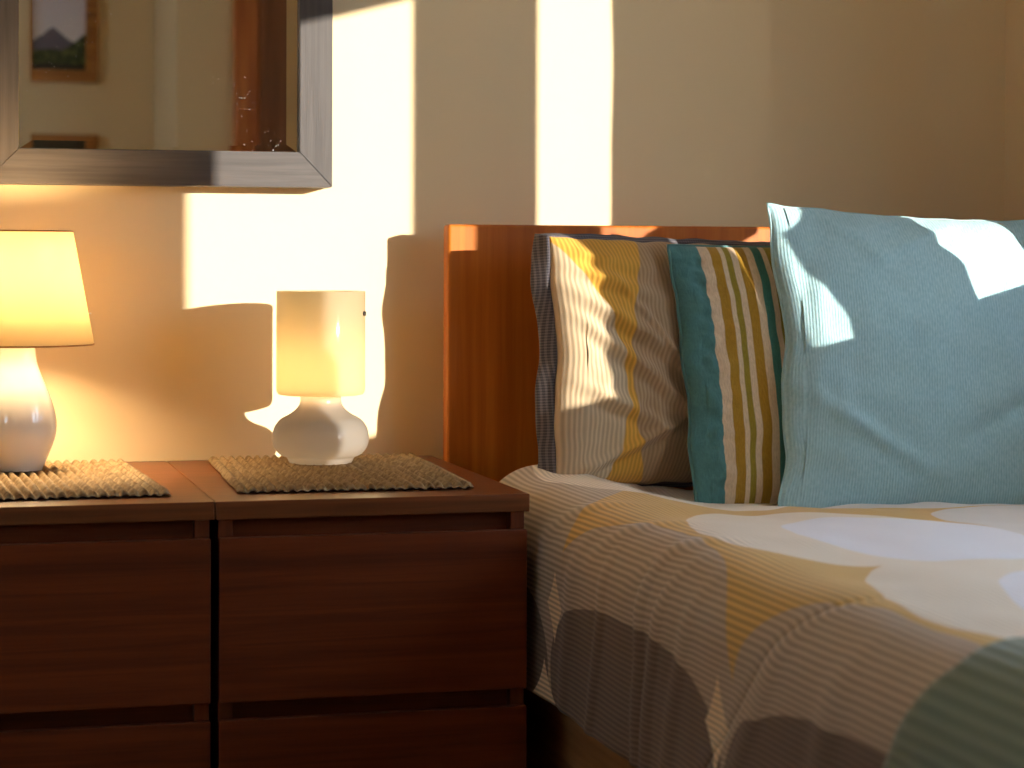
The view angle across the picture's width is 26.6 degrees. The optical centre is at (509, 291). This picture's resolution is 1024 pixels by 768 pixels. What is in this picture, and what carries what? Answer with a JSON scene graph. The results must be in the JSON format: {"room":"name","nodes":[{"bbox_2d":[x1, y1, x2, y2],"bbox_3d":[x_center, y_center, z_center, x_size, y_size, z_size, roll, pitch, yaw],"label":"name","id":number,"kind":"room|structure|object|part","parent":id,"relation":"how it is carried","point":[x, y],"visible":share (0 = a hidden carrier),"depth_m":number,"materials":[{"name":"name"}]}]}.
{"room":"bedroom","nodes":[
{"label":"bedroom","id":0,"kind":"room"},
{"bbox_2d":[0,0,1005,462],"bbox_3d":[-0.973,-0.377,3.120,3.658,2.350,0.120,0,1,-15],"label":"wall","id":1,"kind":"structure","parent":0,"point":[445,112],"depth_m":3.31,"materials":[{"name":"beige paint"}]},
{"bbox_2d":[0,0,332,188],"bbox_3d":[-0.508,-0.457,3.155,0.502,0.607,0.048,0,1,-15],"label":"wall mirror","id":2,"kind":"object","parent":1,"relation":"attached to","point":[161,93],"visible":1,"depth_m":3.14,"materials":[{"name":"grey wood"}]},
{"bbox_3d":[-0.504,-0.456,3.142,0.410,0.512,0.004,0,1,-15],"label":"glass","id":3,"kind":"part","parent":2,"relation":"part of","materials":[{"name":"white mirror"}]},
{"bbox_3d":[-0.509,-0.179,3.159,0.500,0.051,0.048,0,1,-15],"label":"frame rail","id":4,"kind":"part","parent":2,"relation":"part of","materials":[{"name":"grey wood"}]},
{"bbox_2d":[1004,0,1023,220],"bbox_3d":[1.457,-0.343,1.392,0.140,2.350,4.720,0,1,-15],"label":"wall","id":5,"kind":"structure","parent":0,"point":[1014,42],"depth_m":3.51,"materials":[{"name":"beige paint"}]},
{"bbox_3d":[-0.304,0.882,0.937,3.818,0.100,4.720,0,1,-15],"label":"floor","id":6,"kind":"structure","parent":0,"visible":0},
{"bbox_2d":[0,461,214,767],"bbox_3d":[-0.624,0.528,2.869,0.398,0.550,0.566,0,1,-15],"label":"chest","id":7,"kind":"object","parent":6,"relation":"on","point":[105,602],"visible":0.96,"depth_m":2.62,"materials":[{"name":"brown wood"}]},
{"bbox_2d":[0,458,170,500],"bbox_3d":[-0.633,0.248,2.869,0.309,0.010,0.441,0,1,-18],"label":"placemat","id":8,"kind":"object","parent":7,"relation":"on","point":[93,478],"visible":0.92,"depth_m":2.81,"materials":[{"name":"wicker"}]},
{"bbox_2d":[0,230,94,471],"bbox_3d":[-0.664,0.084,2.975,0.207,0.334,0.246,0,1,18],"label":"table lamp","id":9,"kind":"object","parent":8,"relation":"on","point":[43,304],"visible":1,"depth_m":2.91,"materials":[{"name":"beige ceramic"}]},
{"bbox_3d":[-0.669,-0.081,2.954,0.150,0.002,0.150,0,1,-15],"label":"shade trim","id":10,"kind":"part","parent":9,"relation":"part of","materials":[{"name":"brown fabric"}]},
{"bbox_3d":[-0.669,-0.005,2.954,0.206,0.154,0.206,0,1,-15],"label":"lamp shade","id":11,"kind":"part","parent":9,"relation":"part of","materials":[{"name":"beige fabric"}]},
{"bbox_3d":[-0.670,0.072,2.956,0.207,0.002,0.207,0,1,-15],"label":"shade trim","id":12,"kind":"part","parent":9,"relation":"part of","materials":[{"name":"brown fabric"}]},
{"bbox_3d":[-0.563,0.514,2.635,0.353,0.085,0.018,0,1,-15],"label":"rail","id":13,"kind":"part","parent":7,"relation":"part of","materials":[{"name":"brown wood"}]},
{"bbox_3d":[-0.562,0.306,2.632,0.353,0.052,0.018,0,1,-15],"label":"rail","id":14,"kind":"part","parent":7,"relation":"part of","materials":[{"name":"brown wood"}]},
{"bbox_3d":[-0.554,0.626,2.603,0.390,0.201,0.014,0,1,-15],"label":"drawer","id":15,"kind":"part","parent":7,"relation":"part of","materials":[{"name":"brown wood"}]},
{"bbox_3d":[-0.554,0.402,2.600,0.390,0.201,0.014,0,1,-15],"label":"drawer","id":16,"kind":"part","parent":7,"relation":"part of","materials":[{"name":"brown wood"}]},
{"bbox_3d":[-0.448,0.540,2.922,0.018,0.528,0.548,0,1,-15],"label":"panel","id":17,"kind":"part","parent":7,"relation":"part of","materials":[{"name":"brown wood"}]},
{"bbox_2d":[167,455,529,767],"bbox_3d":[-0.238,0.528,2.973,0.398,0.550,0.566,0,1,-15],"label":"chest","id":18,"kind":"object","parent":6,"relation":"on","point":[381,628],"visible":0.84,"depth_m":2.70,"materials":[{"name":"brown wood"}]},
{"bbox_3d":[-0.420,0.540,2.929,0.018,0.528,0.548,0,1,-15],"label":"panel","id":19,"kind":"part","parent":18,"relation":"part of","materials":[{"name":"brown wood"}]},
{"bbox_2d":[209,453,473,492],"bbox_3d":[-0.242,0.248,2.986,0.309,0.010,0.441,0,1,-13],"label":"placemat","id":20,"kind":"object","parent":18,"relation":"on","point":[395,471],"visible":0.89,"depth_m":2.92,"materials":[{"name":"wicker"}]},
{"bbox_2d":[272,290,368,464],"bbox_3d":[-0.260,0.125,3.119,0.137,0.251,0.218,0,1,10],"label":"table lamp","id":21,"kind":"object","parent":20,"relation":"on","point":[320,334],"visible":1,"depth_m":3.03,"materials":[{"name":"white glass"}]},
{"bbox_3d":[-0.267,0.073,3.078,0.126,0.147,0.126,0,1,-15],"label":"lamp shade","id":22,"kind":"part","parent":21,"relation":"part of","materials":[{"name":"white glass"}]},
{"bbox_3d":[-0.176,0.514,2.739,0.353,0.085,0.018,0,1,-15],"label":"rail","id":23,"kind":"part","parent":18,"relation":"part of","materials":[{"name":"brown wood"}]},
{"bbox_3d":[-0.176,0.306,2.736,0.353,0.052,0.018,0,1,-15],"label":"rail","id":24,"kind":"part","parent":18,"relation":"part of","materials":[{"name":"brown wood"}]},
{"bbox_3d":[-0.168,0.626,2.707,0.390,0.201,0.014,0,1,-15],"label":"drawer","id":25,"kind":"part","parent":18,"relation":"part of","materials":[{"name":"brown wood"}]},
{"bbox_3d":[-0.167,0.402,2.704,0.390,0.201,0.014,0,1,-15],"label":"drawer","id":26,"kind":"part","parent":18,"relation":"part of","materials":[{"name":"brown wood"}]},
{"bbox_3d":[-0.061,0.540,3.026,0.018,0.528,0.548,0,1,-15],"label":"panel","id":27,"kind":"part","parent":18,"relation":"part of","materials":[{"name":"brown wood"}]},
{"bbox_2d":[443,224,769,767],"bbox_3d":[0.617,0.365,2.392,0.949,0.899,1.988,0,1,-15],"label":"bed","id":28,"kind":"object","parent":6,"relation":"on","point":[491,362],"visible":0.2,"depth_m":3.21,"materials":[{"name":"brown wood"}]},
{"bbox_3d":[0.363,0.321,3.337,0.949,0.839,0.031,0,1,-15],"label":"headboard","id":29,"kind":"part","parent":28,"relation":"part of","materials":[{"name":"brown wood"}]},
{"bbox_2d":[500,465,1023,767],"bbox_3d":[0.608,0.390,2.333,0.899,0.273,1.880,0,1,-15],"label":"duvet","id":30,"kind":"object","parent":28,"relation":"on","point":[675,630],"visible":0.86,"depth_m":2.24,"materials":[{"name":"fabric"}]},
{"bbox_2d":[530,233,769,487],"bbox_3d":[0.328,0.106,3.206,0.633,0.379,0.163,0,1,-32],"label":"pillow","id":31,"kind":"object","parent":30,"relation":"on","point":[611,396],"visible":0.38,"depth_m":3.06,"materials":[{"name":"fabric"}]},
{"bbox_2d":[666,244,785,503],"bbox_3d":[0.427,0.120,3.118,0.400,0.389,0.128,0,1,-21],"label":"cushion","id":32,"kind":"object","parent":30,"relation":"on","point":[730,319],"visible":0.37,"depth_m":3.05,"materials":[{"name":"fabric"}]},
{"bbox_2d":[766,202,1023,507],"bbox_3d":[0.591,0.108,3.090,0.475,0.466,0.172,0,1,-11],"label":"cushion","id":33,"kind":"object","parent":30,"relation":"on","point":[902,377],"visible":0.89,"depth_m":3.04,"materials":[{"name":"blue fabric"}]}
]}

